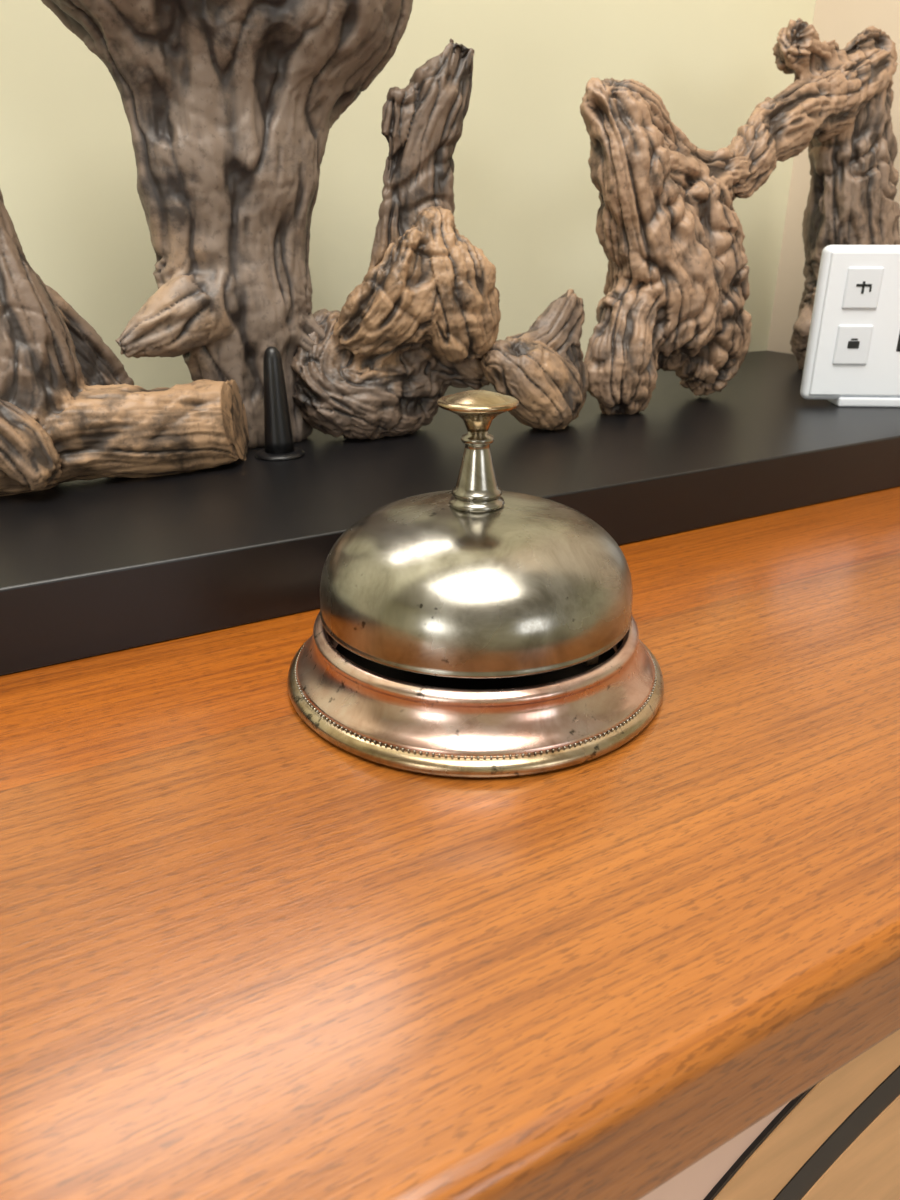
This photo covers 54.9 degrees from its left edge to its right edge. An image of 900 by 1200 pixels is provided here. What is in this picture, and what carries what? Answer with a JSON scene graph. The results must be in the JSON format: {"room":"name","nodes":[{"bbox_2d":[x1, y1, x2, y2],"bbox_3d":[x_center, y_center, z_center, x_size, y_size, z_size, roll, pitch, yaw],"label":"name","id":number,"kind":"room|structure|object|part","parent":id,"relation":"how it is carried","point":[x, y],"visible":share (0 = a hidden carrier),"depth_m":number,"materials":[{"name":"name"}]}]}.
{"room":"hotel lobby","nodes":[
{"label":"hotel lobby","id":0,"kind":"room"},
{"bbox_2d":[0,0,815,389],"bbox_3d":[-0.416,-0.439,0.349,5.500,2.800,0.100,-13,26,-27],"label":"wall","id":1,"kind":"structure","parent":0,"point":[526,199],"depth_m":0.60,"materials":[{"name":"beige paint"}]},
{"bbox_2d":[767,0,899,353],"bbox_3d":[0.468,-0.495,0.480,0.100,2.800,0.520,-13,26,-27],"label":"wall","id":2,"kind":"structure","parent":0,"point":[840,20],"depth_m":0.74,"materials":[{"name":"beige paint"}]},
{"bbox_3d":[0.674,1.656,-0.857,5.500,0.100,4.400,-13,26,-27],"label":"floor","id":3,"kind":"structure","parent":0,"visible":0},
{"bbox_2d":[0,486,899,1199],"bbox_3d":[-0.205,0.480,0.489,1.438,1.000,0.510,-13,26,-27],"label":"countertop","id":4,"kind":"structure","parent":3,"relation":"on","point":[246,954],"depth_m":0.19,"materials":[{"name":"brown wood"}]},
{"bbox_2d":[0,350,899,675],"bbox_3d":[-0.172,-0.049,0.416,1.235,0.030,0.292,-13,26,-27],"label":"plinth","id":5,"kind":"object","parent":4,"relation":"on","point":[104,565],"visible":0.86,"depth_m":0.39,"materials":[{"name":"paint"}]},
{"bbox_2d":[0,192,249,496],"bbox_3d":[-0.154,-0.144,0.365,0.133,0.186,0.076,-13,26,-27],"label":"driftwood","id":6,"kind":"object","parent":5,"relation":"on","point":[71,410],"visible":1,"depth_m":0.37,"materials":[{"name":"brown wood"}]},
{"bbox_2d":[40,0,412,447],"bbox_3d":[-0.099,-0.210,0.413,0.202,0.268,0.083,-13,26,-27],"label":"driftwood","id":7,"kind":"object","parent":5,"relation":"on","point":[231,107],"visible":0.94,"depth_m":0.39,"materials":[{"name":"brown wood"}]},
{"bbox_2d":[255,346,304,460],"bbox_3d":[-0.085,-0.096,0.422,0.025,0.052,0.025,-13,26,-27],"label":"pin","id":8,"kind":"object","parent":5,"relation":"on","point":[278,437],"visible":1,"depth_m":0.42,"materials":[{"name":"black paint"}]},
{"bbox_2d":[289,39,502,439],"bbox_3d":[-0.030,-0.179,0.441,0.116,0.190,0.056,-8,24,-18],"label":"driftwood","id":9,"kind":"object","parent":5,"relation":"on","point":[421,322],"visible":1,"depth_m":0.44,"materials":[{"name":"brown wood"}]},
{"bbox_2d":[482,289,588,431],"bbox_3d":[0.052,-0.133,0.482,0.077,0.072,0.048,-13,26,-27],"label":"driftwood","id":10,"kind":"object","parent":5,"relation":"on","point":[543,366],"visible":0.98,"depth_m":0.47,"materials":[{"name":"brown wood"}]},
{"bbox_2d":[578,18,899,414],"bbox_3d":[0.212,-0.261,0.577,0.346,0.234,0.065,-19,30,-37],"label":"driftwood","id":11,"kind":"object","parent":5,"relation":"on","point":[676,252],"visible":0.87,"depth_m":0.52,"materials":[{"name":"brown wood"}]},
{"bbox_2d":[800,245,899,406],"bbox_3d":[0.289,-0.169,0.538,0.130,0.095,0.023,1,23,3],"label":"sign","id":12,"kind":"object","parent":5,"relation":"on","point":[852,358],"visible":1,"depth_m":0.53,"materials":[{"name":"white plastic"}]},
{"bbox_3d":[0.248,-0.188,0.520,0.002,0.007,0.001,1,23,3],"label":"tap icon stem","id":13,"kind":"part","parent":12,"relation":"part of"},
{"bbox_3d":[0.248,-0.189,0.520,0.009,0.002,0.001,1,23,3],"label":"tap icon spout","id":14,"kind":"part","parent":12,"relation":"part of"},
{"bbox_2d":[287,390,663,777],"bbox_3d":[0.008,-0.018,0.265,0.120,0.091,0.120,-18,29,-36],"label":"bell","id":15,"kind":"object","parent":4,"relation":"on","point":[476,628],"visible":1,"depth_m":0.24,"materials":[{"name":"silver metal"}]},
{"bbox_3d":[0.008,-0.039,0.256,0.017,0.023,0.017,-13,26,-27],"label":"post","id":16,"kind":"part","parent":15,"relation":"part of","materials":[{"name":"silver metal"}]},
{"bbox_3d":[0.030,0.010,0.265,0.004,0.002,0.042,-13,26,-27],"label":"striker arm","id":17,"kind":"part","parent":15,"relation":"part of","materials":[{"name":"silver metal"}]},
{"bbox_3d":[-0.086,0.561,0.346,1.385,0.965,0.020,-13,26,-27],"label":"panel","id":18,"kind":"part","parent":4,"relation":"part of","materials":[{"name":"laminate"}]}
]}

